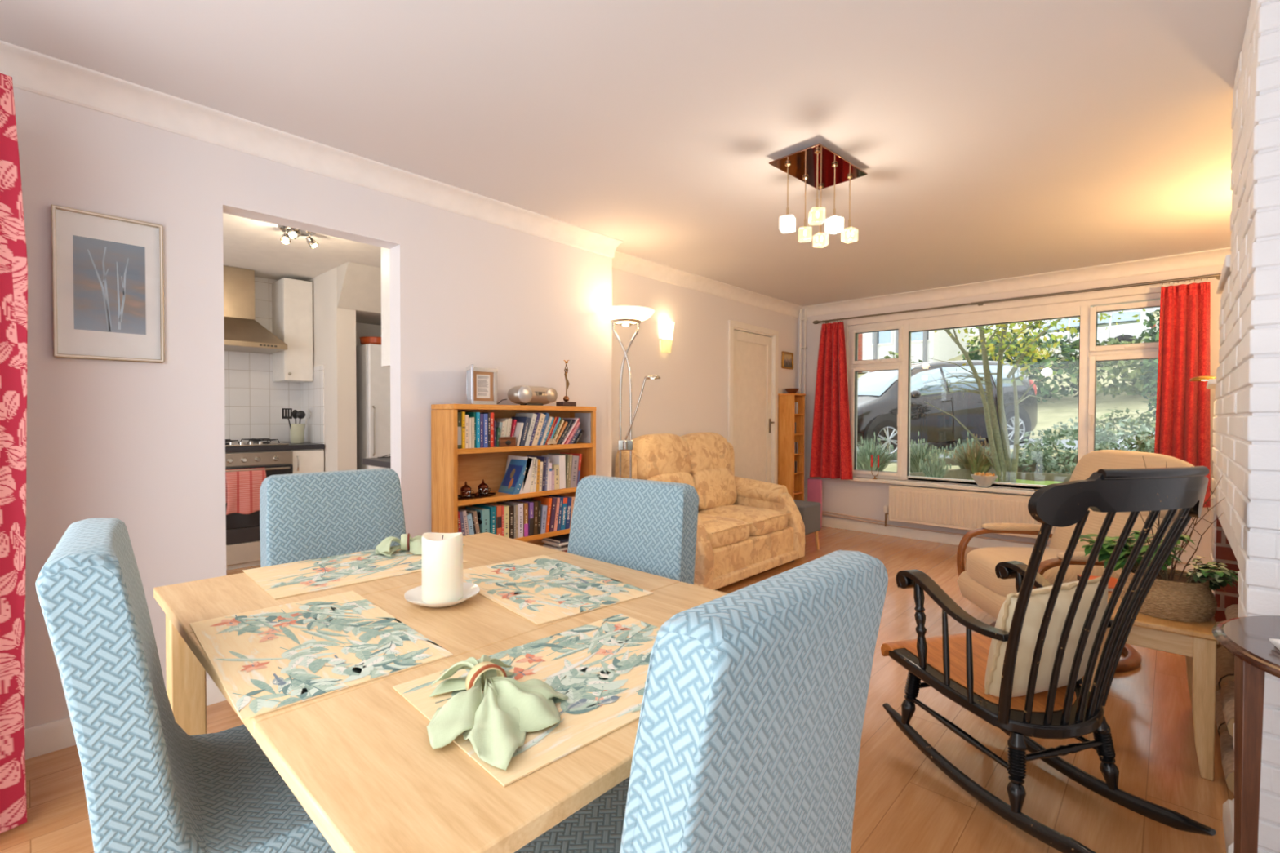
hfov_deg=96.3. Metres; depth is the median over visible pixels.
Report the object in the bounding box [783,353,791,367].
print
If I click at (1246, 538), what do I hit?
chimney breast
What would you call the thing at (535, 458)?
book
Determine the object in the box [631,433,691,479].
cushion
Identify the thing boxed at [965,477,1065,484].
lawn
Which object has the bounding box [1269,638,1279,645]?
coaster
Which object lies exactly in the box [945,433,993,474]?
shrub
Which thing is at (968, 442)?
shrub
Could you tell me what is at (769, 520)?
seat cushion
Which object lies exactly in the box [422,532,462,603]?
pillar candle
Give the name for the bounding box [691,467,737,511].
cushion
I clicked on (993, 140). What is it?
ceiling
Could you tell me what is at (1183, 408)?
curtain
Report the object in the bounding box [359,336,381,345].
casserole dish
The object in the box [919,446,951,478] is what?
grass
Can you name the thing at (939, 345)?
house
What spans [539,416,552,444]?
book
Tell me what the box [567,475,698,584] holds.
dining chair
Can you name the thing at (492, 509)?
book
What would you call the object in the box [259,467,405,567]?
dining chair
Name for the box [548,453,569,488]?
book
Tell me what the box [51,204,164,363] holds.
framed picture
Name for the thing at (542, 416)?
book
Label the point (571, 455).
book
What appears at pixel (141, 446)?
wall
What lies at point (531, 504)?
book
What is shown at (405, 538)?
napkin ring
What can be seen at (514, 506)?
book
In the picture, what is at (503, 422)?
book
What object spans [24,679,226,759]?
baseboard
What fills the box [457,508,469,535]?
book
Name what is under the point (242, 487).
tea towel
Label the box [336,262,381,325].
wall
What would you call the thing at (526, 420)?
book
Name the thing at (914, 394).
mirror
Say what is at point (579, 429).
book
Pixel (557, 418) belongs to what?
book
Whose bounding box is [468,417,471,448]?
book
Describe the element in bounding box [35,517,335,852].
dining chair
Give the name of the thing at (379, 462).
countertop
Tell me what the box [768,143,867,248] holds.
ceiling light
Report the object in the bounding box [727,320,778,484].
door
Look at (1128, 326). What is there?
hatchback car
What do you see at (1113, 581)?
book
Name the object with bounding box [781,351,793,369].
picture
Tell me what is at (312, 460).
base cabinet
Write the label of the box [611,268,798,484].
wall
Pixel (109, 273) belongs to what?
print
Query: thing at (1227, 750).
log
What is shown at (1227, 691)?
log
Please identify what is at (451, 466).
bookcase
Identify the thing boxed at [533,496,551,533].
book
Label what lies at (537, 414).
book
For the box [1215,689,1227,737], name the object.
log
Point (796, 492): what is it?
shelf
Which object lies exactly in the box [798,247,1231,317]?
trim
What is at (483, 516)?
book
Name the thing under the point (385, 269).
upper cabinet
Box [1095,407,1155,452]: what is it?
shrub
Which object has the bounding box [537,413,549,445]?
book
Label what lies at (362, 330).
wall
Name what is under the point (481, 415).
book
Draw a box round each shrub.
[856,431,897,471]
[891,431,953,472]
[942,431,991,468]
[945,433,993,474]
[1010,447,1056,473]
[1012,417,1119,474]
[1094,417,1155,453]
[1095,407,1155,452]
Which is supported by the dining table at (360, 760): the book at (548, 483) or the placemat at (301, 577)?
the placemat at (301, 577)
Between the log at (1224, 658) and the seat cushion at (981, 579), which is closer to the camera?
the log at (1224, 658)
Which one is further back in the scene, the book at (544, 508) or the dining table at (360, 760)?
the book at (544, 508)
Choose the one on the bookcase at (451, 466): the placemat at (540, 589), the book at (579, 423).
the book at (579, 423)
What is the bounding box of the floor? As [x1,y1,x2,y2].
[0,526,1234,852]
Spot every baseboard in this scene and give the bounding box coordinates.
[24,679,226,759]
[822,516,1197,572]
[1222,799,1234,852]
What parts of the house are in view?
pane, pane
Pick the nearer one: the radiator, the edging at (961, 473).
the radiator
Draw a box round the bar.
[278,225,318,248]
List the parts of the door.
handle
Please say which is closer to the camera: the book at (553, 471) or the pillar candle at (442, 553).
the pillar candle at (442, 553)
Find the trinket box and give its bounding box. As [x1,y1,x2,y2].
[498,436,515,447]
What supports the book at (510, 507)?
on the bookcase at (451, 466)
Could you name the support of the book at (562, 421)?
on the bookcase at (451, 466)
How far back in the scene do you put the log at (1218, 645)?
2.32 m
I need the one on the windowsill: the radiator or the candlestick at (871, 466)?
the candlestick at (871, 466)
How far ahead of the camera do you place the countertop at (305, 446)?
4.63 m
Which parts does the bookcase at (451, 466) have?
panel, panel, shelf, shelf, shelf, panel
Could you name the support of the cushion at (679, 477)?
on the sofa
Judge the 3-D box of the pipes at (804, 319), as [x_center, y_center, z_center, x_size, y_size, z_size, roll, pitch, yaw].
[1.808,-0.117,6.365,0.075,2.360,0.066,1,1,43]
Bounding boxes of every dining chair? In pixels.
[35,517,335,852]
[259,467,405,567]
[514,550,888,852]
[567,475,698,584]
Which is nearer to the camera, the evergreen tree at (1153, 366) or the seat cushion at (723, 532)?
the seat cushion at (723, 532)
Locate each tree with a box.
[915,306,1145,483]
[1008,320,1048,329]
[1138,307,1159,417]
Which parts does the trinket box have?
lid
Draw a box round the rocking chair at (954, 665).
[880,466,1216,852]
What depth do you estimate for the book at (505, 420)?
3.19 m
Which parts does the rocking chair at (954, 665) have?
leg, arm post, armrest, seat panel, seat, leg, arm post, post, armrest, leg, crest rail, post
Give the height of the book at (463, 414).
0.188 m
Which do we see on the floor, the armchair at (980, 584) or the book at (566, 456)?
the armchair at (980, 584)
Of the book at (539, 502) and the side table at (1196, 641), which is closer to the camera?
the side table at (1196, 641)
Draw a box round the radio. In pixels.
[507,385,557,405]
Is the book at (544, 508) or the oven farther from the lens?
the oven
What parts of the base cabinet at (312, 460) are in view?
handle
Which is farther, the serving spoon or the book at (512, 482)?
the serving spoon
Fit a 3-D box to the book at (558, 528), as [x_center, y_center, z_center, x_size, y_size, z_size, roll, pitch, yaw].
[-0.529,0.518,3.458,0.150,0.198,0.043,1,1,43]
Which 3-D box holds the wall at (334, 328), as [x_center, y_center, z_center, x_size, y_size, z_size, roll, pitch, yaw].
[-2.795,-0.108,5.092,1.000,2.400,0.150,1,1,43]
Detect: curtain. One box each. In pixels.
[0,73,27,833]
[809,321,853,479]
[1154,281,1210,507]
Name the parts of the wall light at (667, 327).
lamp shade, lamp shade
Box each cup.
[460,481,473,497]
[477,479,490,495]
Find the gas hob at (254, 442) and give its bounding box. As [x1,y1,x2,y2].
[225,438,288,446]
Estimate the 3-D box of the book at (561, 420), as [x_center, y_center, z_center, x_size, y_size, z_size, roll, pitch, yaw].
[-0.555,0.029,3.448,0.170,0.162,0.096,1,1,43]
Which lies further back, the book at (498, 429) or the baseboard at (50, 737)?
the book at (498, 429)
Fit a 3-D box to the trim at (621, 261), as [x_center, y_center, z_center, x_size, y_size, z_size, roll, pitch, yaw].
[0.754,-1.251,5.256,0.100,0.100,3.110,1,1,43]
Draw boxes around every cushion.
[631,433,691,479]
[647,472,695,488]
[680,432,731,475]
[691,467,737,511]
[697,504,787,536]
[697,513,750,548]
[965,546,1119,597]
[984,576,1108,697]
[1069,449,1194,521]
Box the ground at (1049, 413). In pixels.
[856,311,1159,474]
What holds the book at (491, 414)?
on the bookcase at (451, 466)
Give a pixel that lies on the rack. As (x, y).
(793, 482)
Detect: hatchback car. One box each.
[857,360,1037,460]
[1003,309,1159,367]
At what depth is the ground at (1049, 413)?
12.01 m
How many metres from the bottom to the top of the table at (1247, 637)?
0.724 m
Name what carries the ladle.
in the jar
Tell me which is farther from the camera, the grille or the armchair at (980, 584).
the grille
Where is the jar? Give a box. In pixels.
[289,423,304,443]
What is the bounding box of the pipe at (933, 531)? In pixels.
[822,511,1189,564]
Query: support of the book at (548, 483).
on the bookcase at (451, 466)
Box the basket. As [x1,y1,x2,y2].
[1120,565,1217,622]
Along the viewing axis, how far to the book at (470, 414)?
3.00 m
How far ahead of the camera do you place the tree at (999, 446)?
6.24 m
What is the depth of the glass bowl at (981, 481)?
5.11 m
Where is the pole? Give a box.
[813,273,1221,324]
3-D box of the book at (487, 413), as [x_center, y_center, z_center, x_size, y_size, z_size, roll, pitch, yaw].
[-0.857,0.018,3.100,0.150,0.185,0.014,1,1,43]
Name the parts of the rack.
panel, panel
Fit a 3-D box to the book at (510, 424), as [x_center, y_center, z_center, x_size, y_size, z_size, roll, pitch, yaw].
[-0.782,0.031,3.257,0.150,0.155,0.030,1,1,43]
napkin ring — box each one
[400,533,410,551]
[465,661,506,689]
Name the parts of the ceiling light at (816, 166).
drop rod, drop rod, drop rod, mirror plate, drop rod, drop rod, drop rod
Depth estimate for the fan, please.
3.34 m
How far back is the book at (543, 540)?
3.45 m
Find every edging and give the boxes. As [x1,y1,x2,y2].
[909,462,1038,479]
[939,456,1077,466]
[1016,471,1071,481]
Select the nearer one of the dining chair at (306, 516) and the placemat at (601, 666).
the placemat at (601, 666)
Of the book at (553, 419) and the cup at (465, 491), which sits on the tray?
the cup at (465, 491)
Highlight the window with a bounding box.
[848,292,1160,490]
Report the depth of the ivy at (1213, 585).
2.07 m
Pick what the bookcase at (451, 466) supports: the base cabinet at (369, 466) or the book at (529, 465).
the book at (529, 465)
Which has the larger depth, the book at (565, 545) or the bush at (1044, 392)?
the bush at (1044, 392)
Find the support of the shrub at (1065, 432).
on the ground at (1049, 413)
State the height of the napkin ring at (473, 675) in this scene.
0.058 m
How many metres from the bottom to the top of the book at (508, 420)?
0.156 m
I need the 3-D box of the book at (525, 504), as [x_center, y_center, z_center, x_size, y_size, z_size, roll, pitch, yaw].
[-0.703,0.524,3.285,0.171,0.187,0.026,1,1,43]
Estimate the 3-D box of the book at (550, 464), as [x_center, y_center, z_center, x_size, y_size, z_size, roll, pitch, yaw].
[-0.585,0.291,3.407,0.171,0.159,0.018,1,1,43]
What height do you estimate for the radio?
0.115 m
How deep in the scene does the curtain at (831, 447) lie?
6.01 m
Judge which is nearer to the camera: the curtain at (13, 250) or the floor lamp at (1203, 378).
the curtain at (13, 250)
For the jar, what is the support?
on the countertop at (305, 446)
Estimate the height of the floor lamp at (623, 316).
1.901 m
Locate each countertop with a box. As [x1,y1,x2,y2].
[225,442,324,452]
[362,457,391,468]
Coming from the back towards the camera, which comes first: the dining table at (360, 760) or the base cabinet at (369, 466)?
the base cabinet at (369, 466)
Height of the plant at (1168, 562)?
0.196 m
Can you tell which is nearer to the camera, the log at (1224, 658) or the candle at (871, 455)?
the log at (1224, 658)
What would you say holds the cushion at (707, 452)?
on the sofa
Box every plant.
[1079,533,1163,573]
[1128,530,1195,580]
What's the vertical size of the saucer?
0.022 m
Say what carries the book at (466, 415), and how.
on the bookcase at (451, 466)
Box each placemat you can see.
[189,591,453,720]
[242,548,467,599]
[392,613,659,786]
[462,555,653,625]
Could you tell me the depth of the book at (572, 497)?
3.48 m
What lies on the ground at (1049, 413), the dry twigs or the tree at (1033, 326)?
the tree at (1033, 326)
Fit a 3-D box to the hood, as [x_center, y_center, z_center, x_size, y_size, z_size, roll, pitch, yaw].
[-3.310,-0.970,4.705,0.493,0.663,0.600,1,1,43]
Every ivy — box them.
[1185,555,1238,587]
[1207,570,1237,591]
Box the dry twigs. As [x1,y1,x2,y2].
[1138,457,1225,580]
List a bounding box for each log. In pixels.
[1215,675,1220,691]
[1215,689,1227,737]
[1216,622,1222,648]
[1216,646,1234,688]
[1219,729,1234,793]
[1220,680,1234,737]
[1224,604,1238,619]
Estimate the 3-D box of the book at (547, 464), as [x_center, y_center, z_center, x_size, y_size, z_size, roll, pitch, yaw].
[-0.611,0.274,3.394,0.190,0.196,0.026,1,1,43]
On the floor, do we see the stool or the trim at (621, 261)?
the stool
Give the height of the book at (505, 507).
0.184 m
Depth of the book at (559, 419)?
3.38 m
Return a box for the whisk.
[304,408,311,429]
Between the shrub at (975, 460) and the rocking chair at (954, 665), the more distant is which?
the shrub at (975, 460)
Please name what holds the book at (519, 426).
on the bookcase at (451, 466)
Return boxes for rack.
[777,393,805,500]
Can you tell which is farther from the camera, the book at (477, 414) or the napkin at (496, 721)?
the book at (477, 414)
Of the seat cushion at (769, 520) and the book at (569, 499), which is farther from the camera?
the seat cushion at (769, 520)
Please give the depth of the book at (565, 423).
3.42 m
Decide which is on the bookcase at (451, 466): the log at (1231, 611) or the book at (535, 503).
the book at (535, 503)
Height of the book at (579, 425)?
0.120 m
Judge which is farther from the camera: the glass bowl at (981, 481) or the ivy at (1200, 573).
the glass bowl at (981, 481)
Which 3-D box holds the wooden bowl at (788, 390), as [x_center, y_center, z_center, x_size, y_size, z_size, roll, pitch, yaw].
[1.626,-0.377,6.131,0.150,0.055,0.150,1,1,43]
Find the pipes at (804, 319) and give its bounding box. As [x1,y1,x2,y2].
[799,309,808,500]
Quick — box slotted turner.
[282,408,292,428]
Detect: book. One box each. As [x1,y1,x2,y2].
[457,412,461,448]
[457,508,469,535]
[457,510,465,536]
[457,511,461,532]
[461,412,465,448]
[461,507,479,533]
[465,412,475,448]
[465,414,468,448]
[465,505,489,533]
[466,511,475,533]
[466,512,474,534]
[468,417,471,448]
[468,417,474,448]
[471,503,496,534]
[475,412,479,448]
[480,412,490,447]
[480,413,483,448]
[483,413,488,447]
[484,502,502,535]
[484,502,503,536]
[489,502,508,537]
[490,413,493,447]
[493,417,510,436]
[493,419,507,436]
[493,421,496,447]
[496,421,505,436]
[496,422,502,436]
[496,426,500,447]
[496,501,517,537]
[497,457,531,494]
[497,502,513,538]
[497,502,515,538]
[501,417,511,436]
[502,501,523,537]
[505,455,533,493]
[506,499,528,536]
[510,419,516,436]
[511,417,530,445]
[511,499,533,535]
[513,422,524,446]
[515,413,537,445]
[519,498,537,534]
[520,497,541,533]
[526,455,546,491]
[528,413,540,445]
[529,457,536,492]
[530,455,548,490]
[531,413,546,445]
[533,458,537,492]
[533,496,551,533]
[535,459,540,491]
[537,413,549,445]
[538,461,542,491]
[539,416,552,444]
[540,504,547,533]
[541,453,565,488]
[541,539,568,546]
[542,417,554,444]
[542,496,556,532]
[542,533,569,542]
[542,544,568,551]
[543,495,559,531]
[544,417,556,444]
[544,542,568,548]
[546,417,559,444]
[546,458,549,490]
[547,417,560,444]
[547,495,563,530]
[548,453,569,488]
[548,462,551,490]
[550,494,567,529]
[551,417,562,441]
[551,464,559,489]
[551,470,554,489]
[551,494,572,528]
[552,419,564,443]
[553,421,567,444]
[554,453,572,488]
[555,494,574,528]
[556,419,572,444]
[560,419,575,444]
[560,452,582,487]
[561,417,578,444]
[564,417,579,444]
[565,422,580,444]
[568,425,579,444]
[569,426,581,444]
[569,455,578,488]
[573,429,583,444]
[1076,574,1117,592]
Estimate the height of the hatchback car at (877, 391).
1.722 m
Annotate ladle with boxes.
[296,410,305,423]
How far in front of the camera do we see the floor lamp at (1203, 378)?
2.91 m
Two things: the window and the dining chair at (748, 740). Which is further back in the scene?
the window
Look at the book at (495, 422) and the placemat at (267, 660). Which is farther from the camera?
the book at (495, 422)
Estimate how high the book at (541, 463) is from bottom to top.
0.171 m
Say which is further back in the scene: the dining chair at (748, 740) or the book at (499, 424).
the book at (499, 424)
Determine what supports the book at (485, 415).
on the bookcase at (451, 466)
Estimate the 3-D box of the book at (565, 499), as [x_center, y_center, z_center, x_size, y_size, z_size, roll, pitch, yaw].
[-0.515,0.520,3.486,0.171,0.194,0.050,1,1,43]
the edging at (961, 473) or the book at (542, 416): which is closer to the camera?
the book at (542, 416)
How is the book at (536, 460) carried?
on the bookcase at (451, 466)
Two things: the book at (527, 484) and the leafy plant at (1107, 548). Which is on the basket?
the leafy plant at (1107, 548)
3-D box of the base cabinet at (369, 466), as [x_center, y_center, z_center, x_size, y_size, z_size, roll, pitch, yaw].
[-1.107,0.684,3.854,0.800,0.870,1.080,1,1,43]
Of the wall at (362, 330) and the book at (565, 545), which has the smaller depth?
the book at (565, 545)
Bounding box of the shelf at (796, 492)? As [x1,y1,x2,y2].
[794,490,803,494]
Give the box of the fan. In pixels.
[546,438,556,444]
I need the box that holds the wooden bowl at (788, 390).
[784,388,799,393]
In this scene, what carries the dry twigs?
in the basket
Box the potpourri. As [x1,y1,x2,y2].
[973,471,995,475]
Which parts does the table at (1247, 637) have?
leg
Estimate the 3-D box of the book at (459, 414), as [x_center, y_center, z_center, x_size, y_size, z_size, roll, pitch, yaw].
[-0.978,0.019,2.980,0.151,0.186,0.023,1,1,43]
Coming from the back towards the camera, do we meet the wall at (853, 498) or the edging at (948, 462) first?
the edging at (948, 462)
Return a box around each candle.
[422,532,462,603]
[871,454,872,466]
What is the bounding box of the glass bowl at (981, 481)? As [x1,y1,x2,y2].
[970,474,998,487]
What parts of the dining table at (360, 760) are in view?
leg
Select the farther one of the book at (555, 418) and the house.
the house
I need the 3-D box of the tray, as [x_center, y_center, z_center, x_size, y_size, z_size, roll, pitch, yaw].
[-0.887,0.371,3.064,0.128,0.010,0.258,1,1,43]
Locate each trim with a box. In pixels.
[0,40,623,257]
[612,250,802,317]
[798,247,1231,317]
[847,281,1193,325]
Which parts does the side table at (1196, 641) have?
leg, leg, leg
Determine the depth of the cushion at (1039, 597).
1.71 m
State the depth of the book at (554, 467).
3.38 m
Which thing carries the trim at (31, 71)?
attached to the wall at (141, 446)
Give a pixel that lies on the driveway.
(944, 444)
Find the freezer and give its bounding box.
[355,343,391,469]
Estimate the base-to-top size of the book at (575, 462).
0.199 m
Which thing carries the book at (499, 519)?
on the bookcase at (451, 466)
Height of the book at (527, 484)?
0.211 m
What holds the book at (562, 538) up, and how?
on the book at (543, 540)
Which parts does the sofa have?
arm, arm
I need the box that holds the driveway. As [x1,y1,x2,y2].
[857,431,1155,462]
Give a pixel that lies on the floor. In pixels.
(904, 802)
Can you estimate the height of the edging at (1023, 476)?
0.190 m
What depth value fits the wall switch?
6.14 m
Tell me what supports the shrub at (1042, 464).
on the ground at (1049, 413)
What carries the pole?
attached to the wall at (853, 498)
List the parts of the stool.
leg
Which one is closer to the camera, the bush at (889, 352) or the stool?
the stool
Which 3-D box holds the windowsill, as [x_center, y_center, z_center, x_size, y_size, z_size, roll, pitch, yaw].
[3.136,0.564,5.157,2.764,0.032,0.150,1,1,43]
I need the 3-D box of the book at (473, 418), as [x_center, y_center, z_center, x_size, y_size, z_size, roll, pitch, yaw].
[-0.929,0.031,3.038,0.170,0.160,0.015,1,1,43]
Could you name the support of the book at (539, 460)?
on the bookcase at (451, 466)
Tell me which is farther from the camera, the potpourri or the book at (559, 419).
the potpourri
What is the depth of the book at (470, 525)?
2.97 m
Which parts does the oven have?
control knob, plinth drawer, kick plate, door rail, control knob, handle, control knob, control panel, door, control knob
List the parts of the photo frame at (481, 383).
frame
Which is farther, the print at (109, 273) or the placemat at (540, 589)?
the print at (109, 273)
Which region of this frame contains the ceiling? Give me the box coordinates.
[0,0,1251,306]
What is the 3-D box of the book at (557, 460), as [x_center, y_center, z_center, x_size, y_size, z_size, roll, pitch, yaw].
[-0.524,0.271,3.472,0.170,0.195,0.046,1,3,43]
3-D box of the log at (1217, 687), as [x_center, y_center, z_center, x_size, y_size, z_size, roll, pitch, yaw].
[2.470,1.076,2.417,0.095,0.095,0.323,1,1,43]
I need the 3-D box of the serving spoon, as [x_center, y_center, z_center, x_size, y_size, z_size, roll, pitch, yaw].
[-3.026,-0.016,5.033,0.025,0.265,0.049,1,1,43]
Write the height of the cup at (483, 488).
0.088 m
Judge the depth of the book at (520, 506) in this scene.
3.20 m
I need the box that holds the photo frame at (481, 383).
[466,364,497,404]
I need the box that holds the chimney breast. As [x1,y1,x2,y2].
[1206,0,1279,852]
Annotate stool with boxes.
[793,499,821,550]
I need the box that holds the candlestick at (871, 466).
[870,454,879,479]
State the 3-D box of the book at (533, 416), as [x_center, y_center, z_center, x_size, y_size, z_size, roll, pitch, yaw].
[-0.680,0.019,3.305,0.170,0.192,0.086,1,1,43]
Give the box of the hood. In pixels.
[223,265,287,354]
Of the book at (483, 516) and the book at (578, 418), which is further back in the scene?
the book at (578, 418)
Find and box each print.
[72,235,146,334]
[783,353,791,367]
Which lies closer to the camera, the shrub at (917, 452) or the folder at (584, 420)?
the folder at (584, 420)
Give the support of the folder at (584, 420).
on the bookcase at (451, 466)
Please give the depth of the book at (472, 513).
2.98 m
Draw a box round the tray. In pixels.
[457,492,495,499]
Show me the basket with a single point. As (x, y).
(1175, 599)
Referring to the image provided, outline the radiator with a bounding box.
[883,484,1055,540]
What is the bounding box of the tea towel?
[225,467,266,515]
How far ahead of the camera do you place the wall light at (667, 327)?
4.69 m
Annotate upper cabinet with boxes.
[271,277,312,382]
[381,247,390,367]
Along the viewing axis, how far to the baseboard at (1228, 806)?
1.60 m
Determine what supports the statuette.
on the bookcase at (451, 466)
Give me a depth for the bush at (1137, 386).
11.87 m
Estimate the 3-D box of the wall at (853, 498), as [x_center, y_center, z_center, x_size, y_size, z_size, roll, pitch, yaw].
[3.287,-0.092,5.191,4.210,2.400,0.220,1,1,43]
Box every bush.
[880,351,922,363]
[962,327,1097,403]
[1066,329,1157,398]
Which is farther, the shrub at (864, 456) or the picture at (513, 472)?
the shrub at (864, 456)
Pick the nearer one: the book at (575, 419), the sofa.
the book at (575, 419)
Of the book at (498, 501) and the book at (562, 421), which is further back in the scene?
the book at (562, 421)
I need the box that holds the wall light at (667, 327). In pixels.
[659,320,674,353]
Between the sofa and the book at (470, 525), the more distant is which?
the sofa
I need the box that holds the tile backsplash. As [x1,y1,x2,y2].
[224,276,324,444]
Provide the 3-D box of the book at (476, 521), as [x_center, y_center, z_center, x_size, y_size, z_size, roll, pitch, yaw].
[-0.906,0.529,3.052,0.150,0.176,0.052,1,1,43]
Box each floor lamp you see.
[596,305,660,478]
[1189,375,1216,381]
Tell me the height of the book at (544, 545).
0.014 m
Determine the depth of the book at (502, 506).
3.12 m
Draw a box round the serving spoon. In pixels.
[292,409,297,423]
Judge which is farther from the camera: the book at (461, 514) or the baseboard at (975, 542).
the baseboard at (975, 542)
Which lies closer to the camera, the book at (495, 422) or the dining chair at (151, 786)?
the dining chair at (151, 786)
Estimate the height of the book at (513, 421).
0.151 m
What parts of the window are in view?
handle, sash, sash, handle, handle, sash, sash, handle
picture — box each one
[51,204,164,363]
[499,464,523,492]
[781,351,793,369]
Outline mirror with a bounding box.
[911,390,920,398]
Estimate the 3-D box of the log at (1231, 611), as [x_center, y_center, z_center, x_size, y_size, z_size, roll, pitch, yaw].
[2.506,0.825,2.380,0.095,0.095,0.341,1,1,43]
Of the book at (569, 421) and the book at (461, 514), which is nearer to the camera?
the book at (461, 514)
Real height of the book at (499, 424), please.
0.137 m
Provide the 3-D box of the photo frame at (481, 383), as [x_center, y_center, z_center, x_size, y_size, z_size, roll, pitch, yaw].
[-0.888,-0.221,3.109,0.115,0.205,0.277,0,1,13]
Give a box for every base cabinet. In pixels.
[291,448,324,473]
[368,465,382,469]
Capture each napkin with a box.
[375,535,464,556]
[426,654,568,770]
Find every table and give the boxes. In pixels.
[153,532,728,852]
[1087,575,1217,780]
[1212,615,1279,852]
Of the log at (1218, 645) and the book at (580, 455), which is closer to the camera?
the log at (1218, 645)
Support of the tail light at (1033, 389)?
attached to the hatchback car at (877, 391)
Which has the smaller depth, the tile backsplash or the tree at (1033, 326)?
the tile backsplash
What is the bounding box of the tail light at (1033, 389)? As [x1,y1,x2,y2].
[1029,379,1036,395]
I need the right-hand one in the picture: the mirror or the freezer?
the mirror
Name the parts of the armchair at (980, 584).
bentwood arm, bentwood arm, backrest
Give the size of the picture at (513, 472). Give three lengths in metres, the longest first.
0.158 x 0.128 x 0.002 m
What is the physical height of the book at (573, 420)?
0.155 m
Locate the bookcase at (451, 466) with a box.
[431,404,596,546]
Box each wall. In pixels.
[13,87,612,728]
[306,267,356,471]
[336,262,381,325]
[355,322,381,346]
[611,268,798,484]
[797,264,1223,565]
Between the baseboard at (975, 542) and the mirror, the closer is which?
the baseboard at (975, 542)
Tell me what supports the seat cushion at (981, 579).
on the armchair at (980, 584)
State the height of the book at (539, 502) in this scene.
0.189 m
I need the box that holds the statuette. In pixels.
[555,360,576,406]
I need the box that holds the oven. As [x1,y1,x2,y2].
[225,449,293,569]
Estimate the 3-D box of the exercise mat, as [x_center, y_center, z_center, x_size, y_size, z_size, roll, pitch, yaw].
[1.883,0.826,6.183,0.024,0.520,0.180,-1,1,-37]
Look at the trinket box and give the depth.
3.12 m
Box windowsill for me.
[836,476,1204,509]
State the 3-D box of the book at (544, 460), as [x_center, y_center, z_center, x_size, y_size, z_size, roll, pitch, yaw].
[-0.615,0.274,3.375,0.170,0.198,0.036,1,1,43]
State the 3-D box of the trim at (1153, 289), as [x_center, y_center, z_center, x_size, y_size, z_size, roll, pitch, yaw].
[3.147,-1.069,5.148,2.624,0.050,0.012,1,1,43]
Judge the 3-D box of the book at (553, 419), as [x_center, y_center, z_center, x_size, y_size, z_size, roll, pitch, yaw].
[-0.589,0.027,3.397,0.150,0.169,0.089,1,1,43]
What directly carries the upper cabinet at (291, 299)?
attached to the wall
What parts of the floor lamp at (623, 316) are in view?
lamp shade, reading arm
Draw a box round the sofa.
[614,432,804,590]
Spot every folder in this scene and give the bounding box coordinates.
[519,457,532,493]
[574,413,591,443]
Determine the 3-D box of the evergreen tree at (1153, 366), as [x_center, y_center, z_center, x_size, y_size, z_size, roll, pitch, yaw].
[6.917,-0.795,7.023,1.306,1.684,1.269,1,1,43]
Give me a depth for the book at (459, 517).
2.92 m
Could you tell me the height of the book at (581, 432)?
0.091 m
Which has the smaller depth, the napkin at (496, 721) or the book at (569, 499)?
the napkin at (496, 721)
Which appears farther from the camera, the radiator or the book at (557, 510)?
the radiator
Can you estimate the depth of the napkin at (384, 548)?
1.77 m
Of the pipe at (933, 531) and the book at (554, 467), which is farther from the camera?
the pipe at (933, 531)
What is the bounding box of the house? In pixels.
[857,327,969,373]
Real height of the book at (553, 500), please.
0.200 m
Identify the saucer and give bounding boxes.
[404,582,479,608]
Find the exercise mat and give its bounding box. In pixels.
[807,478,822,528]
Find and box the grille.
[889,484,1031,497]
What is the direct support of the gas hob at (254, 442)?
in the countertop at (305, 446)
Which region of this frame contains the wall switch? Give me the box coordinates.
[778,387,782,393]
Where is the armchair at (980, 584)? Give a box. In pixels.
[956,449,1194,672]
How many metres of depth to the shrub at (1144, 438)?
6.20 m

